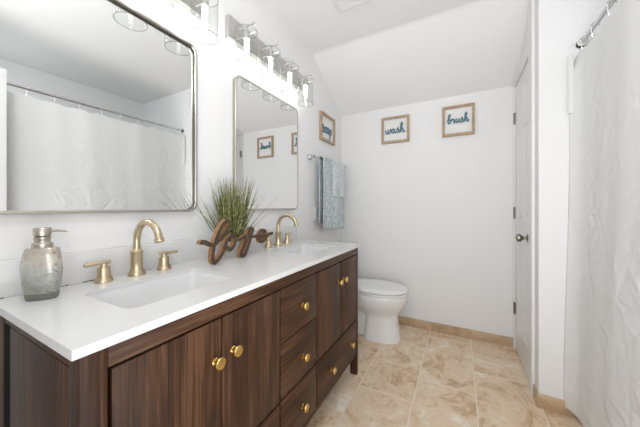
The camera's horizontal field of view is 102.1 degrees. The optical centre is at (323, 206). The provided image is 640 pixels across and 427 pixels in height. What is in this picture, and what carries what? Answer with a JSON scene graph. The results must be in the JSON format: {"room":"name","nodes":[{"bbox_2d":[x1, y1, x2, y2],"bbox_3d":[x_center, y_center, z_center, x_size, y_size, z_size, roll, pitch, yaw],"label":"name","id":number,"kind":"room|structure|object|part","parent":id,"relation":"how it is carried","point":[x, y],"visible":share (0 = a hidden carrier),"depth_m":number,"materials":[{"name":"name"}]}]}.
{"room":"bathroom","nodes":[
{"label":"bathroom","id":0,"kind":"room"},
{"bbox_2d":[0,0,341,259],"bbox_3d":[-0.516,-0.102,1.668,0.080,2.604,3.129,0,0,28],"label":"wall","id":1,"kind":"structure","parent":0,"point":[217,56],"depth_m":1.46,"materials":[{"name":"white paint"}]},
{"bbox_2d":[0,0,197,214],"bbox_3d":[-0.801,-0.391,1.010,0.030,0.826,0.674,0,0,28],"label":"wall mirror","id":2,"kind":"object","parent":1,"relation":"attached to","point":[99,98],"visible":0.98,"depth_m":0.94,"materials":[{"name":"silver metal"}]},
{"bbox_2d":[0,226,296,297],"bbox_3d":[-0.586,0.212,1.429,0.020,0.109,1.568,0,0,28],"label":"backsplash","id":3,"kind":"structure","parent":1,"relation":"attached to","point":[74,272],"depth_m":1.00,"materials":[{"name":"white stone"}]},
{"bbox_2d":[173,0,218,36],"bbox_3d":[-0.742,-0.958,0.965,0.177,0.288,0.774,0,0,28],"label":"vanity light","id":4,"kind":"object","parent":1,"relation":"attached to","point":[198,8],"visible":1,"depth_m":1.25,"materials":[{"name":"white glass"}]},
{"bbox_2d":[196,0,208,8],"bbox_3d":[-0.568,-0.996,1.241,0.128,0.071,0.038,0,0,28],"label":"socket","id":5,"kind":"object","parent":4,"relation":"attached to","point":[204,3],"depth_m":1.23,"materials":[{"name":"silver metal"}]},
{"bbox_3d":[-0.568,-0.914,1.241,0.024,0.092,0.024,0,0,28],"label":"bulb","id":6,"kind":"part","parent":4,"relation":"part of","materials":[{"name":"white glass"}]},
{"bbox_2d":[232,75,297,209],"bbox_3d":[-0.372,-0.385,1.822,0.030,0.814,0.663,0,0,28],"label":"wall mirror","id":7,"kind":"object","parent":1,"relation":"attached to","point":[264,126],"visible":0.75,"depth_m":1.75,"materials":[{"name":"silver metal"}]},
{"bbox_2d":[225,14,313,96],"bbox_3d":[-0.309,-0.958,1.784,0.177,0.288,0.776,0,0,28],"label":"vanity light","id":8,"kind":"object","parent":1,"relation":"attached to","point":[236,33],"visible":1,"depth_m":1.68,"materials":[{"name":"silver metal"}]},
{"bbox_3d":[-0.450,-1.036,1.490,0.143,0.017,0.018,0,0,28],"label":"arm","id":9,"kind":"part","parent":8,"relation":"part of","materials":[{"name":"silver metal"}]},
{"bbox_2d":[238,26,254,40],"bbox_3d":[-0.440,-0.996,1.485,0.128,0.071,0.038,0,0,28],"label":"socket","id":10,"kind":"object","parent":8,"relation":"attached to","point":[246,33],"depth_m":1.48,"materials":[{"name":"silver metal"}]},
{"bbox_3d":[-0.440,-0.914,1.485,0.024,0.092,0.024,0,0,28],"label":"bulb","id":11,"kind":"part","parent":8,"relation":"part of","materials":[{"name":"white glass"}]},
{"bbox_3d":[-0.350,-1.036,1.679,0.143,0.017,0.018,0,0,28],"label":"arm","id":12,"kind":"part","parent":8,"relation":"part of","materials":[{"name":"silver metal"}]},
{"bbox_2d":[263,47,278,59],"bbox_3d":[-0.340,-0.996,1.674,0.128,0.071,0.038,0,0,28],"label":"socket","id":13,"kind":"object","parent":8,"relation":"attached to","point":[271,53],"depth_m":1.66,"materials":[{"name":"silver metal"}]},
{"bbox_3d":[-0.340,-0.914,1.674,0.024,0.092,0.024,0,0,28],"label":"bulb","id":14,"kind":"part","parent":8,"relation":"part of","materials":[{"name":"white glass"}]},
{"bbox_2d":[283,63,296,73],"bbox_3d":[-0.240,-0.996,1.863,0.128,0.071,0.038,0,0,28],"label":"socket","id":15,"kind":"object","parent":8,"relation":"attached to","point":[289,68],"depth_m":1.85,"materials":[{"name":"silver metal"}]},
{"bbox_3d":[-0.240,-0.914,1.863,0.024,0.092,0.024,0,0,28],"label":"bulb","id":16,"kind":"part","parent":8,"relation":"part of","materials":[{"name":"white glass"}]},
{"bbox_2d":[299,77,311,85],"bbox_3d":[-0.139,-0.996,2.054,0.128,0.071,0.038,0,0,28],"label":"socket","id":17,"kind":"object","parent":8,"relation":"attached to","point":[305,82],"depth_m":2.04,"materials":[{"name":"silver metal"}]},
{"bbox_3d":[-0.139,-0.914,2.054,0.024,0.092,0.024,0,0,28],"label":"bulb","id":18,"kind":"part","parent":8,"relation":"part of","materials":[{"name":"white glass"}]},
{"bbox_2d":[314,207,317,220],"bbox_3d":[-0.065,0.070,2.428,0.008,0.130,0.083,0,0,28],"label":"wall outlet","id":19,"kind":"object","parent":1,"relation":"attached to","point":[315,208],"visible":1,"depth_m":2.42,"materials":[{"name":"white plastic"}]},
{"bbox_2d":[307,154,345,167],"bbox_3d":[0.059,-0.445,2.584,0.082,0.048,0.703,0,0,28],"label":"towel bar","id":20,"kind":"object","parent":1,"relation":"attached to","point":[309,156],"visible":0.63,"depth_m":2.29,"materials":[{"name":"silver metal"}]},
{"bbox_2d":[319,156,343,230],"bbox_3d":[0.097,-0.118,2.572,0.067,0.694,0.504,0,0,28],"label":"bath towel","id":21,"kind":"object","parent":20,"relation":"hanging from","point":[331,209],"visible":0.77,"depth_m":2.45,"materials":[{"name":"fabric"}]},
{"bbox_2d":[329,158,344,197],"bbox_3d":[0.136,-0.287,2.660,0.076,0.382,0.298,0,0,28],"label":"hand towel","id":22,"kind":"object","parent":21,"relation":"on","point":[338,168],"visible":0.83,"depth_m":2.62,"materials":[{"name":"fabric"}]},
{"bbox_2d":[319,110,334,145],"bbox_3d":[0.045,-0.786,2.616,0.025,0.270,0.310,0,0,28],"label":"framed sign","id":23,"kind":"object","parent":1,"relation":"attached to","point":[326,123],"visible":1,"depth_m":2.60,"materials":[{"name":"brown wood"}]},
{"bbox_2d":[261,0,528,115],"bbox_3d":[0.691,-1.239,1.031,2.810,0.490,3.129,0,0,28],"label":"ceiling","id":24,"kind":"structure","parent":0,"point":[376,54],"depth_m":2.10,"materials":[{"name":"white paint"}]},
{"bbox_2d":[331,0,372,13],"bbox_3d":[0.154,-1.397,1.674,0.250,0.014,0.305,0,0,28],"label":"ceiling vent","id":25,"kind":"object","parent":24,"relation":"in","point":[341,6],"visible":1,"depth_m":1.78,"materials":[{"name":"white plastic"}]},
{"bbox_2d":[342,86,512,336],"bbox_3d":[0.989,0.081,2.598,1.714,2.239,0.080,0,0,28],"label":"wall","id":26,"kind":"structure","parent":0,"point":[430,214],"depth_m":2.49,"materials":[{"name":"white paint"}]},
{"bbox_2d":[381,114,408,143],"bbox_3d":[0.742,-0.795,2.667,0.280,0.268,0.025,0,0,28],"label":"framed sign","id":27,"kind":"object","parent":26,"relation":"attached to","point":[395,129],"visible":1,"depth_m":2.67,"materials":[{"name":"brown wood"}]},
{"bbox_2d":[398,316,512,346],"bbox_3d":[0.923,1.160,2.581,1.614,0.081,0.011,0,0,28],"label":"baseboard","id":28,"kind":"structure","parent":26,"relation":"attached to","point":[457,331],"depth_m":2.40,"materials":[{"name":"stone"}]},
{"bbox_2d":[442,102,474,137],"bbox_3d":[1.251,-0.800,2.399,0.267,0.278,0.025,0,0,28],"label":"framed sign","id":29,"kind":"object","parent":26,"relation":"attached to","point":[457,120],"visible":1,"depth_m":2.40,"materials":[{"name":"brown wood"}]},
{"bbox_2d":[306,324,582,426],"bbox_3d":[0.691,1.240,1.031,2.810,0.080,3.129,0,0,28],"label":"floor","id":30,"kind":"structure","parent":0,"point":[429,378],"depth_m":1.69,"materials":[{"name":"tile"}]},
{"bbox_2d":[0,248,357,426],"bbox_3d":[-0.328,0.744,1.299,0.556,0.914,1.548,0,0,28],"label":"vanity cabinet","id":31,"kind":"object","parent":30,"relation":"on","point":[270,354],"visible":0.99,"depth_m":0.77,"materials":[{"name":"brown wood"}]},
{"bbox_3d":[-0.903,0.744,0.754,0.049,0.914,0.046,0,0,28],"label":"leg","id":32,"kind":"part","parent":31,"relation":"part of","materials":[{"name":"brown wood"}]},
{"bbox_3d":[-0.696,0.306,0.636,0.426,0.039,0.028,0,0,28],"label":"rail","id":33,"kind":"part","parent":31,"relation":"part of","materials":[{"name":"brown wood"}]},
{"bbox_3d":[-0.676,0.688,0.621,0.375,0.724,0.021,0,0,28],"label":"panel","id":34,"kind":"part","parent":31,"relation":"part of","materials":[{"name":"brown wood"}]},
{"bbox_3d":[-0.482,0.744,0.532,0.050,0.914,0.046,0,0,28],"label":"leg","id":35,"kind":"part","parent":31,"relation":"part of","materials":[{"name":"brown wood"}]},
{"bbox_3d":[-0.390,0.571,0.676,0.019,0.455,0.281,0,0,28],"label":"cabinet door","id":36,"kind":"part","parent":31,"relation":"part of","materials":[{"name":"brown wood"}]},
{"bbox_2d":[0,226,359,361],"bbox_3d":[-0.347,0.222,1.302,0.560,0.129,1.568,0,0,28],"label":"countertop","id":37,"kind":"structure","parent":31,"relation":"on","point":[74,324],"depth_m":0.83,"materials":[{"name":"white stone"}]},
{"bbox_2d":[20,227,67,301],"bbox_3d":[-0.810,0.163,0.754,0.099,0.207,0.058,0,0,-19],"label":"soap dispenser","id":38,"kind":"object","parent":37,"relation":"on","point":[41,264],"visible":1,"depth_m":0.73,"materials":[{"name":"clear glass"}]},
{"bbox_3d":[-0.816,0.257,0.752,0.074,0.020,0.050,0,0,-25],"label":"glass","id":39,"kind":"part","parent":38,"relation":"part of","materials":[{"name":"grey"}]},
{"bbox_2d":[20,246,62,294],"bbox_3d":[-0.816,0.181,0.752,0.087,0.130,0.058,0,0,-21],"label":"bottle","id":40,"kind":"object","parent":38,"relation":"attached to","point":[41,267],"depth_m":0.73,"materials":[{"name":"grey glass"}]},
{"bbox_2d":[83,219,177,283],"bbox_3d":[-0.725,0.156,1.011,0.239,0.222,0.239,0,0,-17],"label":"faucet","id":41,"kind":"object","parent":37,"relation":"on","point":[103,276],"visible":1,"depth_m":0.99,"materials":[{"name":"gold metal"}]},
{"bbox_3d":[-0.787,0.198,0.903,0.016,0.015,0.077,0,0,25],"label":"lever","id":42,"kind":"part","parent":41,"relation":"part of","materials":[{"name":"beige metal"}]},
{"bbox_3d":[-0.780,0.234,0.919,0.056,0.066,0.056,0,0,28],"label":"handle","id":43,"kind":"part","parent":41,"relation":"part of","materials":[{"name":"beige metal"}]},
{"bbox_3d":[-0.730,0.215,1.013,0.060,0.102,0.060,0,0,28],"label":"spout","id":44,"kind":"part","parent":41,"relation":"part of","materials":[{"name":"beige metal"}]},
{"bbox_3d":[-0.664,0.108,0.978,0.175,0.127,0.026,0,0,28],"label":"spout","id":45,"kind":"part","parent":41,"relation":"part of","materials":[{"name":"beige metal"}]},
{"bbox_3d":[-0.681,0.234,1.107,0.056,0.066,0.056,0,0,28],"label":"handle","id":46,"kind":"part","parent":41,"relation":"part of","materials":[{"name":"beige metal"}]},
{"bbox_3d":[-0.671,0.198,1.122,0.016,0.015,0.077,0,0,31],"label":"lever","id":47,"kind":"part","parent":41,"relation":"part of","materials":[{"name":"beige metal"}]},
{"bbox_2d":[90,272,229,308],"bbox_3d":[-0.533,0.347,0.897,0.296,0.136,0.404,0,0,28],"label":"sink","id":48,"kind":"object","parent":37,"relation":"in","point":[135,296],"visible":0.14,"depth_m":0.98,"materials":[{"name":"white ceramic"}]},
{"bbox_2d":[187,175,276,257],"bbox_3d":[-0.428,0.047,1.358,0.304,0.438,0.494,0,0,28],"label":"potted grass","id":49,"kind":"object","parent":37,"relation":"on","point":[231,208],"depth_m":1.36,"materials":[{"name":"green plant"}]},
{"bbox_2d":[220,241,240,257],"bbox_3d":[-0.493,0.224,1.409,0.130,0.085,0.130,0,0,28],"label":"pot","id":50,"kind":"object","parent":49,"relation":"attached to","point":[233,253],"depth_m":1.36,"materials":[{"name":"white ceramic"}]},
{"bbox_2d":[196,219,272,264],"bbox_3d":[-0.424,0.163,1.357,0.022,0.208,0.566,0,0,22],"label":"love sign","id":51,"kind":"object","parent":37,"relation":"on","point":[221,230],"visible":1,"depth_m":1.25,"materials":[{"name":"brown wood"}]},
{"bbox_2d":[264,213,298,247],"bbox_3d":[-0.308,0.156,1.802,0.239,0.222,0.239,0,0,-17],"label":"faucet","id":52,"kind":"object","parent":37,"relation":"on","point":[278,242],"visible":0.98,"depth_m":1.78,"materials":[{"name":"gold metal"}]},
{"bbox_3d":[-0.363,0.234,1.710,0.056,0.066,0.056,0,0,28],"label":"handle","id":53,"kind":"part","parent":52,"relation":"part of","materials":[{"name":"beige metal"}]},
{"bbox_3d":[-0.313,0.215,1.804,0.060,0.102,0.060,0,0,28],"label":"spout","id":54,"kind":"part","parent":52,"relation":"part of","materials":[{"name":"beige metal"}]},
{"bbox_3d":[-0.247,0.108,1.769,0.175,0.127,0.026,0,0,28],"label":"spout","id":55,"kind":"part","parent":52,"relation":"part of","materials":[{"name":"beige metal"}]},
{"bbox_3d":[-0.264,0.234,1.897,0.056,0.066,0.056,0,0,28],"label":"handle","id":56,"kind":"part","parent":52,"relation":"part of","materials":[{"name":"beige metal"}]},
{"bbox_2d":[277,245,329,253],"bbox_3d":[-0.122,0.347,1.676,0.296,0.136,0.404,0,0,28],"label":"sink","id":57,"kind":"object","parent":37,"relation":"in","point":[302,249],"visible":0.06,"depth_m":1.85,"materials":[{"name":"white ceramic"}]},
{"bbox_3d":[-0.311,0.464,0.769,0.031,0.037,0.037,0,0,28],"label":"knob","id":58,"kind":"part","parent":31,"relation":"part of","materials":[{"name":"gold metal"}]},
{"bbox_3d":[-0.115,0.311,1.196,0.020,0.050,1.471,0,0,28],"label":"rail","id":59,"kind":"part","parent":31,"relation":"part of","materials":[{"name":"brown wood"}]},
{"bbox_3d":[-0.279,0.461,0.830,0.031,0.037,0.037,0,0,28],"label":"knob","id":60,"kind":"part","parent":31,"relation":"part of","materials":[{"name":"gold metal"}]},
{"bbox_3d":[-0.254,0.571,0.934,0.019,0.455,0.286,0,0,28],"label":"cabinet door","id":61,"kind":"part","parent":31,"relation":"part of","materials":[{"name":"brown wood"}]},
{"bbox_3d":[-0.321,0.919,0.806,0.019,0.222,0.575,0,0,28],"label":"drawer","id":62,"kind":"part","parent":31,"relation":"part of","materials":[{"name":"brown wood"}]},
{"bbox_3d":[-0.113,0.919,1.200,0.019,0.222,0.294,0,0,28],"label":"drawer","id":63,"kind":"part","parent":31,"relation":"part of","materials":[{"name":"brown wood"}]},
{"bbox_3d":[-0.113,0.454,1.200,0.019,0.222,0.294,0,0,28],"label":"drawer","id":64,"kind":"part","parent":31,"relation":"part of","materials":[{"name":"brown wood"}]},
{"bbox_3d":[-0.113,0.684,1.200,0.019,0.228,0.294,0,0,28],"label":"drawer","id":65,"kind":"part","parent":31,"relation":"part of","materials":[{"name":"brown wood"}]},
{"bbox_3d":[-0.085,0.928,1.198,0.031,0.037,0.037,0,0,28],"label":"knob","id":66,"kind":"part","parent":31,"relation":"part of","materials":[{"name":"gold metal"}]},
{"bbox_3d":[-0.085,0.459,1.198,0.031,0.037,0.037,0,0,28],"label":"knob","id":67,"kind":"part","parent":31,"relation":"part of","materials":[{"name":"gold metal"}]},
{"bbox_3d":[-0.083,0.699,1.203,0.031,0.037,0.037,0,0,28],"label":"knob","id":68,"kind":"part","parent":31,"relation":"part of","materials":[{"name":"gold metal"}]},
{"bbox_3d":[0.026,0.571,1.464,0.019,0.455,0.281,0,0,28],"label":"cabinet door","id":69,"kind":"part","parent":31,"relation":"part of","materials":[{"name":"brown wood"}]},
{"bbox_3d":[-0.116,1.043,1.196,0.018,0.021,1.471,0,0,28],"label":"rail","id":70,"kind":"part","parent":31,"relation":"part of","materials":[{"name":"brown wood"}]},
{"bbox_3d":[0.058,0.928,1.468,0.031,0.037,0.037,0,0,28],"label":"knob","id":71,"kind":"part","parent":31,"relation":"part of","materials":[{"name":"gold metal"}]},
{"bbox_3d":[0.093,0.919,1.591,0.019,0.222,0.568,0,0,28],"label":"drawer","id":72,"kind":"part","parent":31,"relation":"part of","materials":[{"name":"brown wood"}]},
{"bbox_3d":[0.161,0.571,1.719,0.019,0.455,0.279,0,0,28],"label":"cabinet door","id":73,"kind":"part","parent":31,"relation":"part of","materials":[{"name":"brown wood"}]},
{"bbox_3d":[0.222,0.744,1.867,0.050,0.914,0.030,0,0,28],"label":"leg","id":74,"kind":"part","parent":31,"relation":"part of","materials":[{"name":"brown wood"}]},
{"bbox_2d":[358,279,408,343],"bbox_3d":[0.410,0.800,2.480,0.780,0.800,0.424,0,0,28],"label":"toilet","id":75,"kind":"object","parent":30,"relation":"on","point":[380,302],"visible":0.5,"depth_m":2.29,"materials":[{"name":"white ceramic"}]},
{"bbox_3d":[0.510,0.773,2.428,0.555,0.018,0.396,0,0,28],"label":"seat","id":76,"kind":"part","parent":75,"relation":"part of","materials":[{"name":"white"}]},
{"bbox_3d":[0.505,0.756,2.430,0.565,0.059,0.398,0,0,28],"label":"lid","id":77,"kind":"part","parent":75,"relation":"part of","materials":[{"name":"white"}]},
{"bbox_2d":[520,0,559,398],"bbox_3d":[1.511,-0.102,1.859,0.100,2.604,0.740,0,0,28],"label":"wall","id":78,"kind":"structure","parent":0,"point":[547,12],"depth_m":1.54,"materials":[{"name":"white paint"}]},
{"bbox_2d":[513,62,527,377],"bbox_3d":[1.490,0.091,1.970,0.108,2.194,0.540,0,0,28],"label":"door","id":79,"kind":"structure","parent":78,"relation":"in","point":[520,117],"depth_m":1.94,"materials":[{"name":"white wood"}]},
{"bbox_3d":[1.374,0.215,1.787,0.074,0.064,0.064,0,0,28],"label":"knob","id":80,"kind":"part","parent":79,"relation":"part of","materials":[{"name":"silver metal"}]},
{"bbox_2d":[513,0,534,395],"bbox_3d":[1.481,-0.096,1.926,0.016,2.593,0.649,0,0,28],"label":"trim","id":81,"kind":"structure","parent":78,"relation":"attached to","point":[528,56],"depth_m":1.67,"materials":[{"name":"white"}]},
{"bbox_2d":[533,384,537,403],"bbox_3d":[1.311,1.160,1.597,0.011,0.081,0.091,0,0,28],"label":"baseboard","id":82,"kind":"structure","parent":78,"relation":"attached to","point":[535,391],"depth_m":1.60,"materials":[{"name":"stone"}]},
{"bbox_2d":[560,0,620,399],"bbox_3d":[1.851,-0.102,1.306,1.016,2.604,0.080,0,0,28],"label":"wall","id":83,"kind":"structure","parent":0,"point":[576,16],"depth_m":1.50,"materials":[{"name":"white paint"}]},
{"bbox_2d":[536,393,577,418],"bbox_3d":[1.391,1.160,1.497,0.247,0.081,0.011,0,0,28],"label":"baseboard","id":84,"kind":"structure","parent":83,"relation":"attached to","point":[557,405],"depth_m":1.52,"materials":[{"name":"stone"}]},
{"bbox_2d":[576,0,615,47],"bbox_3d":[1.074,-0.919,0.739,0.044,0.044,1.649,0,0,28],"label":"shower rod","id":85,"kind":"object","parent":83,"relation":"attached to","point":[584,39],"visible":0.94,"depth_m":1.30,"materials":[{"name":"silver metal"}]},
{"bbox_3d":[0.746,-0.891,0.117,0.036,0.091,0.007,0,0,28],"label":"curtain hook","id":86,"kind":"object","parent":85,"relation":"hanging from","visible":0},
{"bbox_2d":[563,0,639,426],"bbox_3d":[1.047,0.146,0.769,0.072,2.019,1.618,0,0,28],"label":"shower curtain","id":87,"kind":"object","parent":86,"relation":"hanging from","point":[601,383],"visible":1,"depth_m":1.18,"materials":[{"name":"white fabric"}]}
]}

